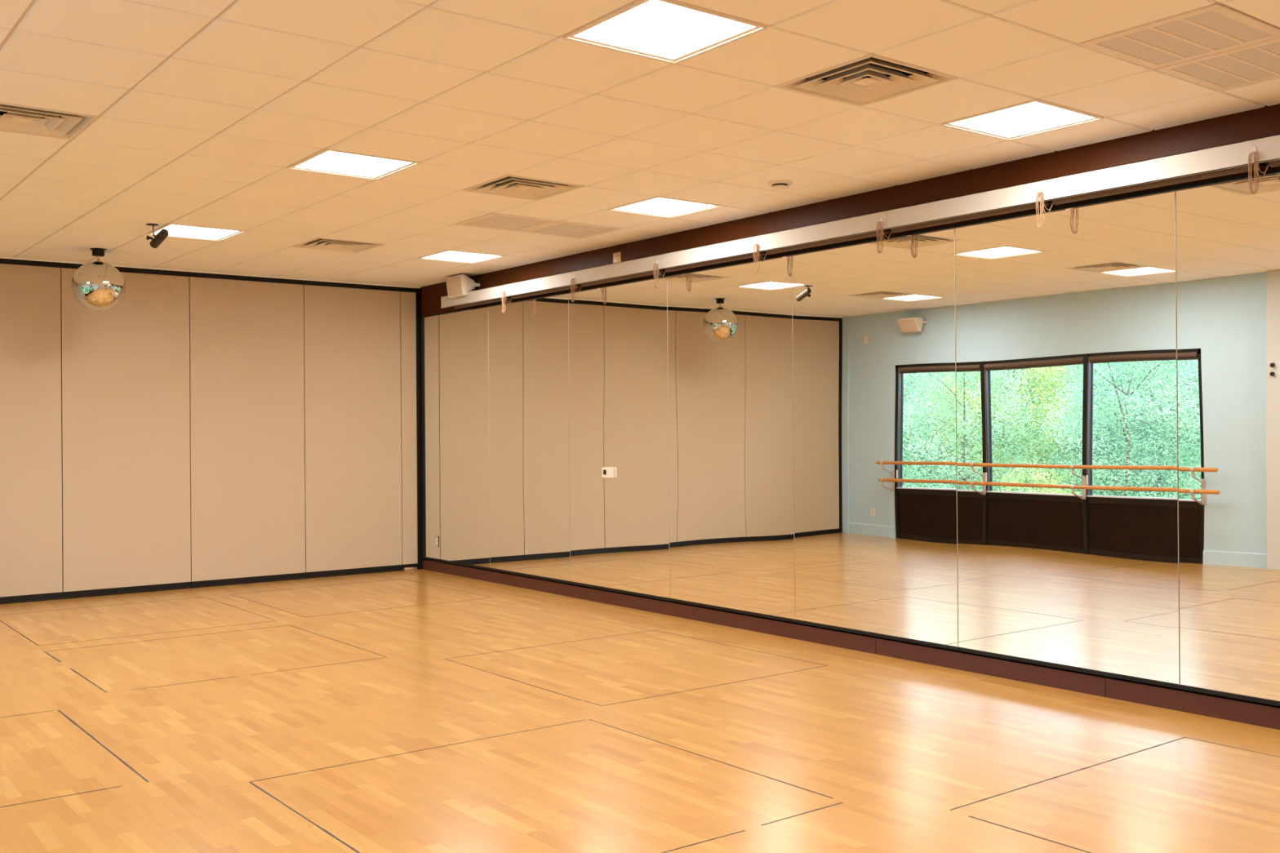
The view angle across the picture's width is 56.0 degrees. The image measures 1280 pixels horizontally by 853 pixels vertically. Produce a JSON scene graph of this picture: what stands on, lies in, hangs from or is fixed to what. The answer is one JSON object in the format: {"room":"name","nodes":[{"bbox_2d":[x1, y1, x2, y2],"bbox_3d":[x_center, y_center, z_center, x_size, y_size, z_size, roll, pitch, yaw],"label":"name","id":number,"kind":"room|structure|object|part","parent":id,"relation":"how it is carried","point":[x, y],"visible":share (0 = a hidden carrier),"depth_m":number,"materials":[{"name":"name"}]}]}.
{"room":"exercise studio","nodes":[
{"label":"exercise studio","id":0,"kind":"room"},
{"bbox_2d":[0,568,1279,852],"bbox_3d":[-0.581,1.629,5.479,7.118,0.121,15.420,0,0,-37],"label":"floor","id":1,"kind":"structure","parent":0,"point":[413,710],"depth_m":6.01,"materials":[{"name":"brown wood"}]},
{"bbox_2d":[0,0,1279,287],"bbox_3d":[-0.631,-1.721,5.521,7.078,0.220,15.500,0,0,-37],"label":"ceiling","id":2,"kind":"structure","parent":0,"point":[202,108],"depth_m":6.18,"materials":[{"name":"tile"}]},
{"bbox_2d":[0,102,97,139],"bbox_3d":[-3.206,-1.654,6.251,0.600,0.142,0.600,0,0,-37],"label":"ceiling vent","id":3,"kind":"object","parent":2,"relation":"in","point":[17,118],"visible":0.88,"depth_m":6.31,"materials":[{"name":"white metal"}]},
{"bbox_3d":[-3.206,-1.593,6.250,0.092,0.006,0.092,0,0,-37],"label":"plate","id":4,"kind":"part","parent":3,"relation":"part of","materials":[{"name":"white metal"}]},
{"bbox_2d":[71,248,125,311],"bbox_3d":[-4.775,-1.291,10.623,0.439,0.548,0.439,0,0,-25],"label":"ball","id":5,"kind":"object","parent":2,"relation":"hanging from","point":[96,286],"visible":1,"depth_m":10.48,"materials":[{"name":"silver metal"}]},
{"bbox_3d":[-4.777,-1.535,10.624,0.132,0.060,0.132,0,0,-37],"label":"motor","id":6,"kind":"part","parent":5,"relation":"part of","materials":[{"name":"black metal"}]},
{"bbox_2d":[146,223,176,248],"bbox_3d":[-3.758,-1.492,9.407,0.259,0.172,0.161,-1,0,30],"label":"spotlight","id":7,"kind":"object","parent":2,"relation":"attached to","point":[161,236],"visible":1,"depth_m":9.39,"materials":[{"name":"black metal"}]},
{"bbox_3d":[-3.801,-1.573,9.390,0.090,0.006,0.090,0,0,-37],"label":"mounting plate","id":8,"kind":"part","parent":7,"relation":"part of","materials":[{"name":"black metal"}]},
{"bbox_2d":[146,222,244,240],"bbox_3d":[-3.607,-1.619,9.783,0.600,0.094,0.600,0,0,-37],"label":"ceiling light","id":9,"kind":"object","parent":2,"relation":"attached to","point":[180,230],"visible":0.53,"depth_m":9.95,"materials":[{"name":"white plastic"}]},
{"bbox_3d":[-3.768,-1.611,9.993,0.532,0.070,0.001,0,0,-37],"label":"plate","id":10,"kind":"part","parent":9,"relation":"part of","materials":[{"name":"white plastic"}]},
{"bbox_2d":[168,224,235,238],"bbox_3d":[-3.607,-1.618,9.783,0.532,0.060,0.532,0,0,-37],"label":"diffuser","id":11,"kind":"object","parent":9,"relation":"attached to","point":[180,230],"depth_m":9.97,"materials":[{"name":"white plastic"}]},
{"bbox_2d":[291,236,383,253],"bbox_3d":[-2.639,-1.645,10.524,0.600,0.142,0.600,0,0,-37],"label":"ceiling vent","id":12,"kind":"object","parent":2,"relation":"in","point":[319,243],"visible":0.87,"depth_m":10.55,"materials":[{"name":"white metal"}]},
{"bbox_3d":[-2.638,-1.584,10.523,0.092,0.006,0.092,0,0,-37],"label":"plate","id":13,"kind":"part","parent":12,"relation":"part of","materials":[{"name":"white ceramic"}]},
{"bbox_2d":[287,147,419,179],"bbox_3d":[-1.754,-1.640,7.362,0.600,0.094,0.600,0,0,-37],"label":"ceiling light","id":14,"kind":"object","parent":2,"relation":"attached to","point":[326,160],"visible":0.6,"depth_m":7.49,"materials":[{"name":"white plastic"}]},
{"bbox_3d":[-1.915,-1.633,7.573,0.532,0.070,0.001,0,0,-37],"label":"plate","id":15,"kind":"part","parent":14,"relation":"part of","materials":[{"name":"white plastic"}]},
{"bbox_2d":[313,151,408,175],"bbox_3d":[-1.754,-1.639,7.362,0.532,0.060,0.532,0,0,-37],"label":"diffuser","id":16,"kind":"object","parent":14,"relation":"attached to","point":[335,162],"depth_m":7.52,"materials":[{"name":"white plastic"}]},
{"bbox_2d":[417,249,505,263],"bbox_3d":[-1.670,-1.629,11.264,0.600,0.094,0.600,0,0,-37],"label":"ceiling light","id":17,"kind":"object","parent":2,"relation":"attached to","point":[448,255],"visible":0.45,"depth_m":11.42,"materials":[{"name":"white plastic"}]},
{"bbox_3d":[-1.832,-1.621,11.476,0.532,0.070,0.001,0,0,-37],"label":"plate","id":18,"kind":"part","parent":17,"relation":"part of","materials":[{"name":"white plastic"}]},
{"bbox_2d":[440,250,494,261],"bbox_3d":[-1.670,-1.628,11.264,0.532,0.060,0.532,0,0,-37],"label":"diffuser","id":19,"kind":"object","parent":17,"relation":"attached to","point":[446,255],"depth_m":11.45,"materials":[{"name":"white plastic"}]},
{"bbox_2d":[454,212,559,231],"bbox_3d":[-1.042,-1.599,9.442,0.600,0.008,0.600,0,0,-37],"label":"ceiling vent","id":20,"kind":"object","parent":2,"relation":"in","point":[491,220],"visible":1,"depth_m":9.43,"materials":[{"name":"beige metal"}]},
{"bbox_3d":[-1.161,-1.599,9.597,0.504,0.003,0.116,0,0,-37],"label":"perforated panel","id":21,"kind":"part","parent":20,"relation":"part of","materials":[{"name":"metal"}]},
{"bbox_3d":[-1.082,-1.599,9.493,0.504,0.003,0.116,0,0,-37],"label":"perforated panel","id":22,"kind":"part","parent":20,"relation":"part of","materials":[{"name":"metal"}]},
{"bbox_3d":[-1.003,-1.600,9.390,0.504,0.003,0.116,0,0,-37],"label":"perforated panel","id":23,"kind":"part","parent":20,"relation":"part of","materials":[{"name":"metal"}]},
{"bbox_3d":[-0.924,-1.601,9.287,0.504,0.003,0.116,0,0,-37],"label":"perforated panel","id":24,"kind":"part","parent":20,"relation":"part of","materials":[{"name":"metal"}]},
{"bbox_2d":[462,173,584,199],"bbox_3d":[-0.786,-1.666,8.103,0.600,0.142,0.600,0,0,-37],"label":"ceiling vent","id":25,"kind":"object","parent":2,"relation":"in","point":[507,185],"visible":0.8,"depth_m":8.12,"materials":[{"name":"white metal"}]},
{"bbox_3d":[-0.786,-1.605,8.103,0.092,0.006,0.092,0,0,-37],"label":"plate","id":26,"kind":"part","parent":25,"relation":"part of","materials":[{"name":"white metal"}]},
{"bbox_2d":[520,220,622,238],"bbox_3d":[-0.558,-1.601,9.812,0.600,0.008,0.600,0,0,-37],"label":"ceiling vent","id":27,"kind":"object","parent":2,"relation":"in","point":[562,228],"visible":1,"depth_m":9.80,"materials":[{"name":"beige metal"}]},
{"bbox_3d":[-0.677,-1.601,9.967,0.504,0.003,0.116,0,0,-37],"label":"perforated panel","id":28,"kind":"part","parent":27,"relation":"part of","materials":[{"name":"metal"}]},
{"bbox_3d":[-0.598,-1.602,9.864,0.504,0.003,0.116,0,0,-37],"label":"perforated panel","id":29,"kind":"part","parent":27,"relation":"part of","materials":[{"name":"metal"}]},
{"bbox_3d":[-0.519,-1.603,9.761,0.504,0.003,0.116,0,0,-37],"label":"perforated panel","id":30,"kind":"part","parent":27,"relation":"part of","materials":[{"name":"metal"}]},
{"bbox_3d":[-0.440,-1.604,9.657,0.504,0.003,0.116,0,0,-37],"label":"perforated panel","id":31,"kind":"part","parent":27,"relation":"part of","materials":[{"name":"metal"}]},
{"bbox_2d":[562,0,768,63],"bbox_3d":[0.099,-1.662,4.942,0.600,0.094,0.600,0,0,-37],"label":"ceiling light","id":32,"kind":"object","parent":2,"relation":"attached to","point":[672,31],"visible":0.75,"depth_m":5.04,"materials":[{"name":"white plastic"}]},
{"bbox_3d":[-0.063,-1.654,5.153,0.532,0.070,0.001,0,0,-37],"label":"plate","id":33,"kind":"part","parent":32,"relation":"part of","materials":[{"name":"white plastic"}]},
{"bbox_2d":[597,0,752,57],"bbox_3d":[0.099,-1.661,4.942,0.532,0.060,0.532,0,0,-37],"label":"diffuser","id":34,"kind":"object","parent":32,"relation":"attached to","point":[649,28],"depth_m":5.06,"materials":[{"name":"white plastic"}]},
{"bbox_2d":[608,195,722,217],"bbox_3d":[0.182,-1.651,8.844,0.600,0.094,0.600,0,0,-37],"label":"ceiling light","id":35,"kind":"object","parent":2,"relation":"attached to","point":[658,206],"visible":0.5,"depth_m":8.98,"materials":[{"name":"white plastic"}]},
{"bbox_3d":[0.021,-1.643,9.055,0.532,0.070,0.001,0,0,-37],"label":"plate","id":36,"kind":"part","parent":35,"relation":"part of","materials":[{"name":"white plastic"}]},
{"bbox_2d":[635,197,711,214],"bbox_3d":[0.182,-1.649,8.844,0.532,0.060,0.532,0,0,-37],"label":"diffuser","id":37,"kind":"object","parent":35,"relation":"attached to","point":[653,206],"depth_m":8.99,"materials":[{"name":"white plastic"}]},
{"bbox_2d":[768,179,791,190],"bbox_3d":[0.925,-1.592,7.966,0.158,0.047,0.158,0,0,-37],"label":"smoke detector","id":38,"kind":"object","parent":2,"relation":"attached to","point":[777,184],"visible":1,"depth_m":7.92,"materials":[{"name":"white plastic"}]},
{"bbox_2d":[776,53,958,106],"bbox_3d":[1.067,-1.688,5.683,0.600,0.142,0.600,0,0,-37],"label":"ceiling vent","id":39,"kind":"object","parent":2,"relation":"in","point":[869,78],"visible":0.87,"depth_m":5.70,"materials":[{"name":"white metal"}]},
{"bbox_3d":[1.067,-1.627,5.683,0.092,0.006,0.092,0,0,-37],"label":"plate","id":40,"kind":"part","parent":39,"relation":"part of","materials":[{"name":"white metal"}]},
{"bbox_2d":[940,97,1104,140],"bbox_3d":[2.035,-1.672,6.424,0.600,0.094,0.600,0,0,-37],"label":"ceiling light","id":41,"kind":"object","parent":2,"relation":"attached to","point":[1036,116],"visible":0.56,"depth_m":6.52,"materials":[{"name":"white plastic"}]},
{"bbox_3d":[1.873,-1.664,6.635,0.532,0.070,0.001,0,0,-37],"label":"plate","id":42,"kind":"part","parent":41,"relation":"part of","materials":[{"name":"white plastic"}]},
{"bbox_2d":[971,102,1089,135],"bbox_3d":[2.035,-1.671,6.424,0.532,0.060,0.532,0,0,-37],"label":"diffuser","id":43,"kind":"object","parent":41,"relation":"attached to","point":[1033,117],"depth_m":6.54,"materials":[{"name":"white plastic"}]},
{"bbox_2d":[1079,3,1279,69],"bbox_3d":[2.292,-1.637,5.085,0.600,0.008,0.600,0,0,-37],"label":"ceiling vent","id":44,"kind":"object","parent":2,"relation":"in","point":[1213,28],"visible":1,"depth_m":5.07,"materials":[{"name":"beige metal"}]},
{"bbox_3d":[2.174,-1.637,5.240,0.504,0.003,0.116,0,0,-37],"label":"perforated panel","id":45,"kind":"part","parent":44,"relation":"part of","materials":[{"name":"metal"}]},
{"bbox_3d":[2.252,-1.638,5.137,0.504,0.003,0.116,0,0,-37],"label":"perforated panel","id":46,"kind":"part","parent":44,"relation":"part of","materials":[{"name":"metal"}]},
{"bbox_3d":[2.332,-1.639,5.033,0.504,0.003,0.116,0,0,-37],"label":"perforated panel","id":47,"kind":"part","parent":44,"relation":"part of","materials":[{"name":"metal"}]},
{"bbox_3d":[2.410,-1.640,4.930,0.504,0.003,0.116,0,0,-37],"label":"perforated panel","id":48,"kind":"part","parent":44,"relation":"part of","materials":[{"name":"metal"}]},
{"bbox_2d":[1155,36,1279,91],"bbox_3d":[2.776,-1.639,5.456,0.600,0.008,0.600,0,0,-37],"label":"ceiling vent","id":49,"kind":"object","parent":2,"relation":"in","point":[1259,62],"visible":1,"depth_m":5.50,"materials":[{"name":"beige metal"}]},
{"bbox_3d":[2.658,-1.639,5.610,0.504,0.003,0.116,0,0,-37],"label":"perforated panel","id":50,"kind":"part","parent":49,"relation":"part of","materials":[{"name":"metal"}]},
{"bbox_3d":[2.736,-1.640,5.507,0.504,0.003,0.116,0,0,-37],"label":"perforated panel","id":51,"kind":"part","parent":49,"relation":"part of","materials":[{"name":"metal"}]},
{"bbox_3d":[2.816,-1.641,5.404,0.504,0.003,0.116,0,0,-37],"label":"perforated panel","id":52,"kind":"part","parent":49,"relation":"part of","materials":[{"name":"metal"}]},
{"bbox_3d":[2.895,-1.642,5.301,0.504,0.003,0.116,0,0,-37],"label":"perforated panel","id":53,"kind":"part","parent":49,"relation":"part of","materials":[{"name":"metal"}]},
{"bbox_2d":[420,103,1279,674],"bbox_3d":[2.157,-0.040,7.652,0.114,3.191,15.320,0,0,-37],"label":"wall","id":54,"kind":"structure","parent":0,"point":[1264,122],"depth_m":7.87,"materials":[{"name":"brown paint"}]},
{"bbox_2d":[0,256,420,292],"bbox_3d":[-5.233,-1.520,11.562,6.755,0.048,0.108,0,0,-37],"label":"trim","id":55,"kind":"structure","parent":54,"relation":"attached to","point":[11,261],"depth_m":12.21,"materials":[{"name":"black metal"}]},
{"bbox_2d":[0,263,62,604],"bbox_3d":[-5.954,0.067,11.002,1.221,3.118,0.100,0,0,-37],"label":"partition panel","id":56,"kind":"object","parent":55,"relation":"hanging from","point":[31,448],"visible":1,"depth_m":11.17,"materials":[{"name":"fabric"}]},
{"bbox_2d":[60,267,191,599],"bbox_3d":[-4.997,0.062,11.732,1.179,3.118,0.104,0,0,-37],"label":"partition panel","id":57,"kind":"object","parent":55,"relation":"hanging from","point":[126,406],"visible":0.94,"depth_m":11.69,"materials":[{"name":"fabric"}]},
{"bbox_2d":[189,276,305,588],"bbox_3d":[-4.057,0.057,12.454,1.185,3.118,0.100,0,0,-37],"label":"partition panel","id":58,"kind":"object","parent":55,"relation":"hanging from","point":[246,372],"visible":1,"depth_m":12.40,"materials":[{"name":"fabric"}]},
{"bbox_2d":[303,284,402,578],"bbox_3d":[-3.140,0.052,13.156,1.116,3.118,0.100,0,0,-37],"label":"partition panel","id":59,"kind":"object","parent":55,"relation":"hanging from","point":[353,450],"visible":1,"depth_m":13.10,"materials":[{"name":"fabric"}]},
{"bbox_2d":[400,291,417,569],"bbox_3d":[-2.619,0.048,13.555,0.189,3.114,0.100,0,0,-37],"label":"partition panel","id":60,"kind":"object","parent":55,"relation":"hanging from","point":[407,300],"visible":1,"depth_m":13.51,"materials":[{"name":"fabric"}]},
{"bbox_2d":[415,288,422,569],"bbox_3d":[-2.521,0.025,13.624,0.056,3.166,0.150,0,0,-37],"label":"trim","id":61,"kind":"structure","parent":54,"relation":"attached to","point":[418,294],"depth_m":13.57,"materials":[{"name":"black metal"}]},
{"bbox_2d":[419,316,424,557],"bbox_3d":[-2.449,0.118,13.560,0.020,2.700,0.042,0,0,-37],"label":"trim","id":62,"kind":"structure","parent":54,"relation":"attached to","point":[420,317],"depth_m":13.54,"materials":[{"name":"black metal"}]},
{"bbox_2d":[422,306,489,568],"bbox_3d":[-1.990,0.123,12.972,0.006,2.714,1.446,0,0,-37],"label":"wall mirror","id":63,"kind":"object","parent":54,"relation":"attached to","point":[455,345],"visible":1,"depth_m":12.93,"materials":[{"name":"silver glass"}]},
{"bbox_2d":[435,535,438,546],"bbox_3d":[-2.244,1.270,13.299,0.008,0.122,0.075,0,0,-37],"label":"electrical outlet","id":64,"kind":"object","parent":63,"relation":"attached to","point":[436,537],"visible":1,"depth_m":13.30,"materials":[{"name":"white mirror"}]},
{"bbox_2d":[446,274,479,297],"bbox_3d":[-1.844,-1.458,12.574,0.241,0.219,0.382,0,0,-37],"label":"wall speaker","id":65,"kind":"object","parent":54,"relation":"attached to","point":[457,286],"visible":1,"depth_m":12.45},
{"bbox_2d":[446,275,462,296],"bbox_3d":[-1.929,-1.454,12.509,0.026,0.184,0.302,0,0,-37],"label":"grille","id":66,"kind":"object","parent":65,"relation":"attached to","point":[454,283],"depth_m":12.50,"materials":[{"name":"white plastic"}]},
{"bbox_3d":[-1.768,-1.467,12.417,0.084,0.084,0.016,0,0,-37],"label":"knob","id":67,"kind":"part","parent":65,"relation":"part of","materials":[{"name":"beige plastic"}]},
{"bbox_2d":[440,285,500,308],"bbox_3d":[-1.690,-1.330,12.440,0.164,0.123,1.219,0,0,-37],"label":"shade valance","id":68,"kind":"object","parent":54,"relation":"attached to","point":[493,292],"visible":0.74,"depth_m":12.32,"materials":[{"name":"silver metal"}]},
{"bbox_2d":[453,296,519,308],"bbox_3d":[-1.587,-1.299,12.332,0.131,0.102,1.127,0,0,-37],"label":"roller shade","id":69,"kind":"object","parent":54,"relation":"attached to","point":[508,297],"visible":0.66,"depth_m":12.28,"materials":[{"name":"fabric"}]},
{"bbox_2d":[488,293,570,582],"bbox_3d":[-1.103,0.113,11.813,0.006,2.714,1.470,0,0,-37],"label":"wall mirror","id":70,"kind":"object","parent":54,"relation":"attached to","point":[529,406],"visible":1,"depth_m":11.76,"materials":[{"name":"silver glass"}]},
{"bbox_2d":[501,284,589,312],"bbox_3d":[-0.914,-1.240,11.399,0.198,0.246,1.237,0,0,-37],"label":"roller shade","id":71,"kind":"object","parent":54,"relation":"attached to","point":[577,286],"visible":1,"depth_m":11.44,"materials":[{"name":"fabric"}]},
{"bbox_3d":[-1.307,-1.222,11.814,0.109,0.218,0.048,0,0,7],"label":"bead chain","id":72,"kind":"part","parent":71,"relation":"part of","materials":[{"name":"white plastic"}]},
{"bbox_2d":[613,251,621,263],"bbox_3d":[-0.202,-1.483,10.624,0.008,0.104,0.116,0,0,-37],"label":"electrical outlet","id":73,"kind":"object","parent":54,"relation":"attached to","point":[616,256],"visible":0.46,"depth_m":10.62,"materials":[{"name":"plastic"}]},
{"bbox_2d":[568,275,670,598],"bbox_3d":[-0.208,0.103,10.643,0.006,2.714,1.470,0,0,-37],"label":"wall mirror","id":74,"kind":"object","parent":54,"relation":"attached to","point":[619,371],"visible":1,"depth_m":10.58,"materials":[{"name":"silver glass"}]},
{"bbox_2d":[601,466,614,478],"bbox_3d":[-0.285,0.409,10.716,0.028,0.096,0.156,0,0,-37],"label":"thermostat","id":75,"kind":"object","parent":74,"relation":"attached to","point":[606,472],"visible":1,"depth_m":10.70,"materials":[{"name":"white plastic"}]},
{"bbox_2d":[570,269,673,302],"bbox_3d":[-0.179,-1.249,10.438,0.198,0.246,1.245,0,0,-37],"label":"roller shade","id":76,"kind":"object","parent":54,"relation":"attached to","point":[660,271],"visible":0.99,"depth_m":10.47,"materials":[{"name":"fabric"}]},
{"bbox_3d":[-0.575,-1.231,10.857,0.109,0.218,0.048,0,0,7],"label":"bead chain","id":77,"kind":"part","parent":76,"relation":"part of","materials":[{"name":"white plastic"}]},
{"bbox_2d":[499,235,755,297],"bbox_3d":[-0.200,-1.347,10.494,0.164,0.123,3.678,0,0,-37],"label":"shade valance","id":78,"kind":"object","parent":54,"relation":"attached to","point":[744,246],"visible":0.87,"depth_m":10.13,"materials":[{"name":"silver metal"}]},
{"bbox_2d":[653,251,773,288],"bbox_3d":[0.555,-1.257,9.480,0.198,0.246,1.234,0,0,-37],"label":"roller shade","id":79,"kind":"object","parent":54,"relation":"attached to","point":[762,253],"visible":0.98,"depth_m":9.50,"materials":[{"name":"fabric"}]},
{"bbox_3d":[0.163,-1.239,9.894,0.109,0.218,0.048,0,0,7],"label":"bead chain","id":80,"kind":"part","parent":79,"relation":"part of","materials":[{"name":"beige plastic"}]},
{"bbox_2d":[667,255,795,619],"bbox_3d":[0.687,0.093,9.474,0.006,2.714,1.470,0,0,-37],"label":"wall mirror","id":81,"kind":"object","parent":54,"relation":"attached to","point":[731,345],"visible":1,"depth_m":9.41,"materials":[{"name":"silver glass"}]},
{"bbox_2d":[754,210,887,252],"bbox_3d":[1.307,-1.364,8.525,0.164,0.123,1.278,0,0,-37],"label":"shade valance","id":82,"kind":"object","parent":54,"relation":"attached to","point":[864,224],"visible":0.91,"depth_m":8.44,"materials":[{"name":"silver metal"}]},
{"bbox_2d":[752,229,890,272],"bbox_3d":[1.284,-1.266,8.527,0.198,0.246,1.230,0,0,-37],"label":"roller shade","id":83,"kind":"object","parent":54,"relation":"attached to","point":[886,231],"visible":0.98,"depth_m":8.53,"materials":[{"name":"fabric"}]},
{"bbox_3d":[0.893,-1.247,8.940,0.109,0.218,0.048,0,0,7],"label":"bead chain","id":84,"kind":"part","parent":83,"relation":"part of","materials":[{"name":"beige plastic"}]},
{"bbox_2d":[421,168,1279,317],"bbox_3d":[2.142,-1.285,7.557,0.015,0.016,15.170,0,0,-37],"label":"trim","id":85,"kind":"structure","parent":54,"relation":"attached to","point":[1277,171],"depth_m":7.89,"materials":[{"name":"brown wood"}]},
{"bbox_2d":[422,556,1279,708],"bbox_3d":[2.162,1.428,7.549,0.020,0.030,15.170,0,0,-37],"label":"trim","id":86,"kind":"structure","parent":54,"relation":"attached to","point":[1125,678],"depth_m":7.88,"materials":[{"name":"black wood"}]},
{"bbox_2d":[422,560,1279,729],"bbox_3d":[1.375,1.506,8.583,0.012,0.115,12.570,0,0,-37],"label":"baseboard","id":87,"kind":"structure","parent":54,"relation":"attached to","point":[825,637],"depth_m":7.89,"materials":[{"name":"brown wood"}]},
{"bbox_2d":[792,227,958,647],"bbox_3d":[1.582,0.082,8.305,0.006,2.714,1.470,0,0,-37],"label":"wall mirror","id":88,"kind":"object","parent":54,"relation":"attached to","point":[874,333],"visible":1,"depth_m":8.24,"materials":[{"name":"silver glass"}]},
{"bbox_2d":[875,200,1054,253],"bbox_3d":[2.019,-1.274,7.567,0.198,0.246,1.251,0,0,-37],"label":"roller shade","id":89,"kind":"object","parent":54,"relation":"attached to","point":[1033,206],"visible":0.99,"depth_m":7.56,"materials":[{"name":"fabric"}]},
{"bbox_3d":[1.621,-1.256,7.988,0.109,0.218,0.048,0,0,7],"label":"bead chain","id":90,"kind":"part","parent":89,"relation":"part of","materials":[{"name":"beige plastic"}]},
{"bbox_2d":[955,190,1180,685],"bbox_3d":[2.477,0.072,7.136,0.006,2.714,1.470,0,0,-37],"label":"wall mirror","id":91,"kind":"object","parent":54,"relation":"attached to","point":[1066,327],"visible":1,"depth_m":7.07,"materials":[{"name":"silver glass"}]},
{"bbox_2d":[886,133,1279,229],"bbox_3d":[2.826,-1.382,6.540,0.164,0.123,3.718,0,0,-37],"label":"shade valance","id":92,"kind":"object","parent":54,"relation":"attached to","point":[1236,154],"visible":1,"depth_m":6.76,"materials":[{"name":"silver metal"}]},
{"bbox_2d":[1035,162,1271,227],"bbox_3d":[2.763,-1.283,6.595,0.198,0.246,1.262,0,0,-37],"label":"roller shade","id":93,"kind":"object","parent":54,"relation":"attached to","point":[1244,168],"visible":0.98,"depth_m":6.58,"materials":[{"name":"fabric"}]},
{"bbox_3d":[2.362,-1.264,7.021,0.109,0.218,0.048,0,0,7],"label":"bead chain","id":94,"kind":"part","parent":93,"relation":"part of","materials":[{"name":"beige plastic"}]},
{"bbox_2d":[1175,172,1279,702],"bbox_3d":[3.372,0.062,5.966,0.006,2.714,1.470,0,0,-37],"label":"wall mirror","id":95,"kind":"object","parent":54,"relation":"attached to","point":[1228,235],"visible":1,"depth_m":6.33,"materials":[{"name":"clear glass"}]},
{"bbox_2d":[1248,146,1279,194],"bbox_3d":[3.501,-1.291,5.631,0.198,0.246,1.230,0,0,-37],"label":"roller shade","id":96,"kind":"object","parent":54,"relation":"attached to","point":[1276,163],"visible":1,"depth_m":6.04,"materials":[{"name":"fabric"}]},
{"bbox_3d":[3.110,-1.273,6.044,0.109,0.218,0.048,0,0,7],"label":"bead chain","id":97,"kind":"part","parent":96,"relation":"part of","materials":[{"name":"beige plastic"}]}
]}

